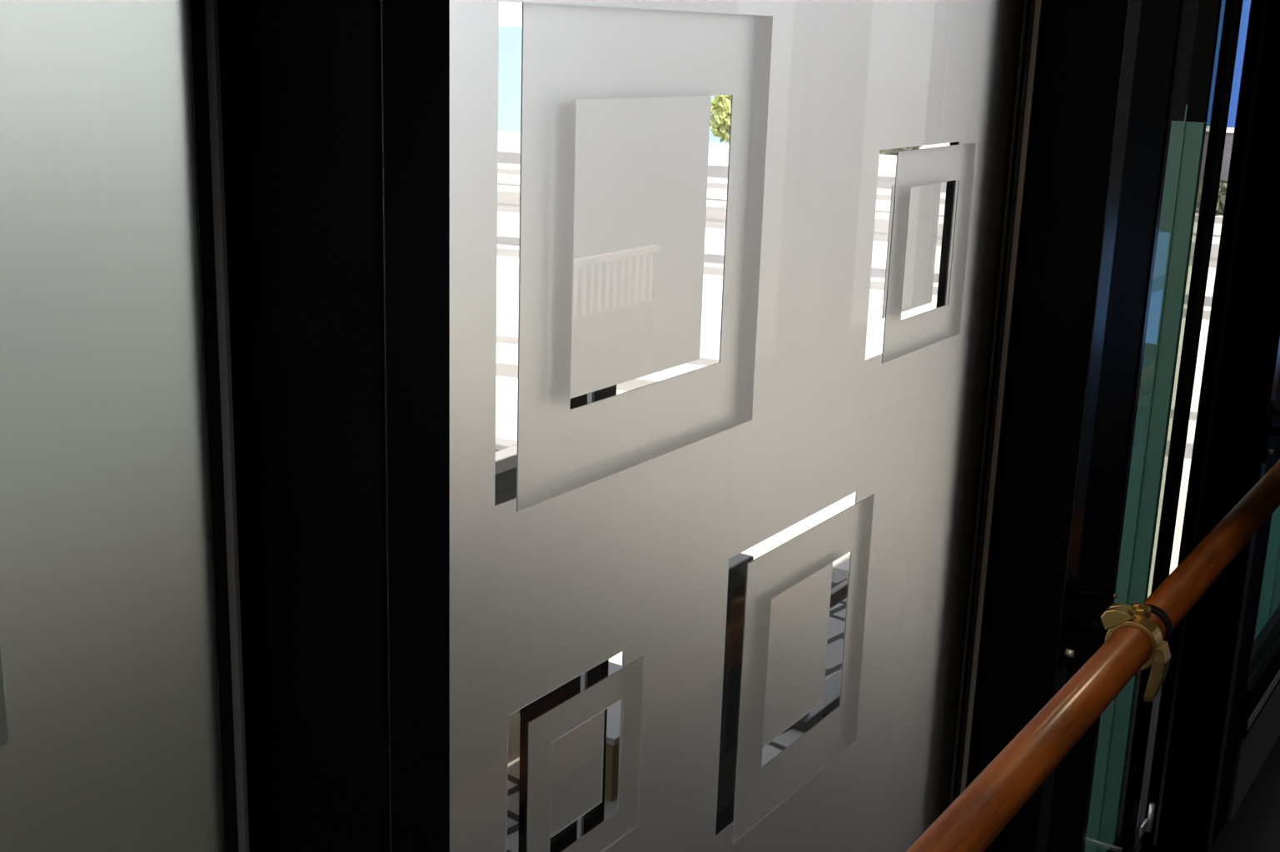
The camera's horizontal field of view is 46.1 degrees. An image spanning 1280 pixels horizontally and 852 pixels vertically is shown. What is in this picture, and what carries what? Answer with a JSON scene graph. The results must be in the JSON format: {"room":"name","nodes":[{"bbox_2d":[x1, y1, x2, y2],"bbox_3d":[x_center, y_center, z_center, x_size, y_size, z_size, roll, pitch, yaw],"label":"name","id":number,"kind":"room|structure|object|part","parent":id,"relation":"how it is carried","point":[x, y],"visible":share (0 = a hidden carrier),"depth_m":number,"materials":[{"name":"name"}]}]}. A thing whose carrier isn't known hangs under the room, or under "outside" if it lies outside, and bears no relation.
{"room":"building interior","nodes":[
{"label":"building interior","id":0,"kind":"room"},
{"bbox_2d":[507,567,848,851],"bbox_3d":[-2.143,1.876,-0.287,1.460,0.120,12.450,11,17,32],"label":"pavement","id":1,"kind":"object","parent":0,"point":[838,612],"visible":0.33,"depth_m":3.87,"materials":[{"name":"grey concrete"}]},
{"bbox_2d":[518,384,616,851],"bbox_3d":[-0.118,-0.437,2.735,0.161,2.950,0.092,11,17,32],"label":"post","id":2,"kind":"object","parent":1,"relation":"on","point":[587,822],"depth_m":3.00,"materials":[{"name":"metal"}]},
{"bbox_2d":[518,661,622,801],"bbox_3d":[-0.080,0.746,3.714,0.280,0.168,0.360,11,17,32],"label":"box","id":3,"kind":"object","parent":1,"relation":"on","point":[614,711],"visible":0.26,"depth_m":3.52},
{"bbox_3d":[-0.077,0.674,3.695,0.280,0.018,0.360,11,17,32],"label":"lid","id":4,"kind":"part","parent":3,"relation":"part of","materials":[{"name":"grey"}]},
{"bbox_2d":[715,552,753,835],"bbox_3d":[0.094,0.646,2.872,0.120,0.800,0.280,11,17,32],"label":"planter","id":5,"kind":"object","parent":1,"relation":"on","point":[737,564],"visible":0.18,"depth_m":2.85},
{"bbox_2d":[789,578,848,732],"bbox_3d":[0.511,0.596,4.054,0.080,0.325,0.400,11,17,32],"label":"barrier","id":6,"kind":"object","parent":1,"relation":"on","point":[833,684],"visible":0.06,"depth_m":4.03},
{"bbox_2d":[936,141,958,308],"bbox_3d":[0.709,-0.533,3.182,0.088,2.938,0.090,11,17,32],"label":"post","id":7,"kind":"object","parent":1,"relation":"on","point":[950,186],"depth_m":3.20,"materials":[{"name":"black metal"}]},
{"bbox_2d":[1117,670,1161,836],"bbox_3d":[1.040,0.848,3.776,0.660,0.012,1.850,11,17,32],"label":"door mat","id":8,"kind":"object","parent":1,"relation":"on","point":[1154,714],"visible":0.02,"depth_m":3.82,"materials":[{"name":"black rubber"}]},
{"bbox_2d":[1084,0,1221,851],"bbox_3d":[0.894,-0.153,2.767,0.182,2.450,0.040,11,17,32],"label":"glass screen","id":9,"kind":"object","parent":1,"relation":"on","point":[1202,17],"visible":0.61,"depth_m":2.73,"materials":[{"name":"green glass"}]},
{"bbox_3d":[0.920,-0.940,2.561,0.182,0.822,0.020,11,17,32],"label":"panel","id":10,"kind":"part","parent":9,"relation":"part of","materials":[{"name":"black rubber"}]},
{"bbox_2d":[1254,505,1279,639],"bbox_3d":[1.731,-0.425,3.908,0.135,2.450,0.040,11,17,32],"label":"glass screen","id":11,"kind":"object","parent":1,"relation":"on","point":[1270,593],"visible":0.02,"depth_m":4.10,"materials":[{"name":"green glass"}]},
{"bbox_2d":[495,130,1223,767],"bbox_3d":[-11.105,-8.327,37.479,59.400,0.120,68.000,11,17,32],"label":"ground","id":12,"kind":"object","parent":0,"point":[509,157],"visible":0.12,"depth_m":10.08,"materials":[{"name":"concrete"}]},
{"bbox_2d":[498,22,729,144],"bbox_3d":[-2.488,-6.021,25.954,11.060,1.820,0.226,7,15,18],"label":"hoarding","id":13,"kind":"object","parent":12,"relation":"on","point":[510,33],"visible":0.1,"depth_m":25.75,"materials":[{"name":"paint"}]},
{"bbox_3d":[-2.480,-6.858,25.673,11.060,0.060,0.100,7,15,18],"label":"cap rail","id":14,"kind":"part","parent":13,"relation":"part of","materials":[{"name":"white paint"}]},
{"bbox_2d":[498,133,896,169],"bbox_3d":[-1.784,-4.356,22.969,14.043,0.160,0.400,7,15,18],"label":"wall","id":15,"kind":"structure","parent":12,"relation":"on","point":[889,161],"depth_m":21.84,"materials":[{"name":"white paint"}]},
{"bbox_2d":[709,94,731,143],"bbox_3d":[1.611,-4.681,22.935,1.268,1.042,1.246,11,17,32],"label":"shrub","id":16,"kind":"object","parent":12,"relation":"on","point":[720,107],"visible":0.23,"depth_m":22.71,"materials":[{"name":"green plant"}]},
{"bbox_2d":[879,145,921,155],"bbox_3d":[3.745,-4.219,22.289,0.957,0.616,0.962,11,17,32],"label":"shrub","id":17,"kind":"object","parent":12,"relation":"on","point":[889,151],"visible":0.08,"depth_m":22.05,"materials":[{"name":"green plant"}]},
{"bbox_2d":[1196,179,1227,214],"bbox_3d":[6.463,-2.520,16.625,0.690,0.408,0.677,11,17,32],"label":"shrub","id":18,"kind":"object","parent":12,"relation":"on","point":[1222,185],"visible":0.2,"depth_m":16.46,"materials":[{"name":"green plant"}]},
{"bbox_2d":[1175,0,1250,127],"bbox_3d":[12.150,-8.192,33.634,6.705,3.060,0.225,6,15,15],"label":"hoarding","id":19,"kind":"object","parent":12,"relation":"on","point":[1246,4],"visible":0.02,"depth_m":33.28,"materials":[{"name":"blue paint"}]},
{"bbox_2d":[1195,126,1234,208],"bbox_3d":[6.505,-2.986,17.342,2.130,0.895,0.530,11,17,32],"label":"planter box","id":20,"kind":"object","parent":12,"relation":"on","point":[1230,131],"visible":0.02,"depth_m":16.99,"materials":[{"name":"grey concrete"}]},
{"bbox_2d":[1210,734,1279,851],"bbox_3d":[2.131,1.272,2.557,2.500,0.120,12.000,11,17,32],"label":"floor","id":21,"kind":"structure","parent":0,"point":[1255,825],"depth_m":3.55,"materials":[{"name":"black"}]},
{"bbox_2d":[187,0,449,851],"bbox_3d":[-0.168,0.076,0.772,0.104,2.950,0.160,-6,17,-28],"label":"column","id":22,"kind":"structure","parent":21,"relation":"on","point":[321,127],"depth_m":0.71,"materials":[{"name":"black paint"}]},
{"bbox_2d":[952,0,1141,851],"bbox_3d":[0.444,-0.139,1.671,0.144,2.950,0.150,11,17,32],"label":"column","id":23,"kind":"structure","parent":21,"relation":"on","point":[1079,56],"depth_m":1.65,"materials":[{"name":"black paint"}]},
{"bbox_2d":[1057,576,1172,702],"bbox_3d":[0.539,0.237,1.690,0.120,0.113,0.074,11,17,32],"label":"bracket","id":24,"kind":"object","parent":23,"relation":"attached to","point":[1136,615],"visible":0.8,"depth_m":1.66,"materials":[{"name":"gold metal"}]},
{"bbox_3d":[0.488,0.225,1.714,0.005,0.105,0.034,11,17,32],"label":"wall plate","id":25,"kind":"part","parent":24,"relation":"part of","materials":[{"name":"black paint"}]},
{"bbox_3d":[0.513,0.228,1.698,0.058,0.016,0.016,11,17,32],"label":"support arm","id":26,"kind":"part","parent":24,"relation":"part of","materials":[{"name":"black paint"}]},
{"bbox_2d":[906,459,1279,851],"bbox_3d":[2.190,-0.346,4.097,0.044,0.044,8.600,11,17,32],"label":"handrail","id":27,"kind":"object","parent":24,"relation":"attached to","point":[971,823],"visible":1,"depth_m":1.47,"materials":[{"name":"brown wood"}]},
{"bbox_3d":[0.516,0.190,1.712,0.044,0.018,0.013,3,15,4],"label":"knob","id":28,"kind":"part","parent":24,"relation":"part of","materials":[{"name":"black paint"}]},
{"bbox_2d":[1045,0,1262,851],"bbox_3d":[0.698,-0.011,2.202,0.054,2.450,1.040,11,17,32],"label":"window","id":29,"kind":"structure","parent":21,"relation":"on","point":[1161,22],"depth_m":2.19,"materials":[{"name":"black paint"}]},
{"bbox_3d":[0.697,-0.011,2.202,0.052,2.450,1.040,11,17,32],"label":"frame","id":30,"kind":"part","parent":29,"relation":"part of","materials":[{"name":"black paint"}]},
{"bbox_2d":[1139,802,1155,836],"bbox_3d":[0.975,0.746,2.695,0.150,0.086,0.060,11,17,32],"label":"floor hinge","id":31,"kind":"object","parent":29,"relation":"attached to","point":[1147,825],"visible":1,"depth_m":2.74,"materials":[{"name":"silver metal"}]},
{"bbox_3d":[0.914,0.729,2.731,0.004,0.020,0.040,11,17,32],"label":"plate","id":32,"kind":"part","parent":31,"relation":"part of","materials":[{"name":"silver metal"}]},
{"bbox_2d":[1150,0,1279,851],"bbox_3d":[1.101,-0.370,2.635,0.105,2.950,0.281,8,16,22],"label":"column","id":33,"kind":"structure","parent":21,"relation":"on","point":[1246,372],"depth_m":2.63,"materials":[{"name":"black paint"}]},
{"bbox_2d":[1262,400,1279,463],"bbox_3d":[1.143,0.022,2.585,0.120,0.113,0.074,11,17,32],"label":"bracket","id":34,"kind":"object","parent":33,"relation":"attached to","point":[1272,430],"visible":1,"depth_m":2.60,"materials":[{"name":"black metal"}]},
{"bbox_3d":[1.117,0.013,2.592,0.058,0.016,0.016,11,17,32],"label":"support arm","id":35,"kind":"part","parent":34,"relation":"part of","materials":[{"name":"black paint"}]},
{"bbox_3d":[1.121,-0.025,2.607,0.044,0.018,0.013,3,15,4],"label":"knob","id":36,"kind":"part","parent":34,"relation":"part of","materials":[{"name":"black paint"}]},
{"bbox_2d":[1211,371,1279,846],"bbox_3d":[1.963,-0.458,4.064,0.069,2.450,3.060,11,17,32],"label":"window","id":37,"kind":"structure","parent":21,"relation":"on","point":[1254,721],"depth_m":3.49,"materials":[{"name":"glass"}]},
{"bbox_3d":[2.085,0.576,4.543,0.009,0.215,2.550,11,17,32],"label":"spandrel panel","id":38,"kind":"part","parent":37,"relation":"part of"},
{"bbox_3d":[2.099,0.441,4.501,0.004,0.024,2.550,11,17,32],"label":"transom trim","id":39,"kind":"part","parent":37,"relation":"part of","materials":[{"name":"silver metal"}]},
{"bbox_3d":[-0.905,1.591,0.128,0.120,0.300,4.594,11,17,32],"label":"trim","id":40,"kind":"structure","parent":21,"relation":"on","visible":0},
{"bbox_2d":[0,0,224,851],"bbox_3d":[-0.511,0.280,0.345,0.023,2.150,1.131,11,17,32],"label":"frosted glass panel","id":41,"kind":"object","parent":40,"relation":"on","point":[109,731],"visible":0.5,"depth_m":0.69,"materials":[{"name":"grey glass"}]},
{"bbox_3d":[-0.326,0.065,0.552,0.001,0.191,0.195,11,17,32],"label":"etched frame","id":42,"kind":"part","parent":41,"relation":"part of","materials":[{"name":"grey glass"}]},
{"bbox_2d":[449,0,1027,851],"bbox_3d":[0.113,0.059,1.270,0.023,2.150,1.059,11,17,32],"label":"frosted glass panel","id":43,"kind":"object","parent":40,"relation":"on","point":[622,529],"visible":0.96,"depth_m":1.18,"materials":[{"name":"grey glass"}]},
{"bbox_3d":[-0.038,0.250,1.069,0.001,0.138,0.138,11,17,32],"label":"etched frame","id":44,"kind":"part","parent":43,"relation":"part of","materials":[{"name":"grey glass"}]},
{"bbox_3d":[0.010,-0.124,1.028,0.001,0.308,0.302,11,17,32],"label":"etched frame","id":45,"kind":"part","parent":43,"relation":"part of","materials":[{"name":"grey glass"}]},
{"bbox_3d":[0.150,0.211,1.356,0.001,0.254,0.243,11,17,32],"label":"etched frame","id":46,"kind":"part","parent":43,"relation":"part of","materials":[{"name":"grey glass"}]},
{"bbox_3d":[0.279,-0.170,1.441,0.001,0.193,0.190,11,17,32],"label":"etched frame","id":47,"kind":"part","parent":43,"relation":"part of","materials":[{"name":"grey glass"}]},
{"bbox_3d":[-15.430,-2.556,14.721,37.940,0.026,24.000,11,17,32],"label":"driveway","id":48,"kind":"object","parent":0,"visible":0},
{"bbox_2d":[494,436,520,762],"bbox_3d":[-1.365,0.721,2.411,0.460,0.795,3.370,11,17,32],"label":"planter box","id":49,"kind":"object","parent":48,"relation":"on","point":[505,449],"visible":0.09,"depth_m":3.51,"materials":[{"name":"grey metal"}]}
]}

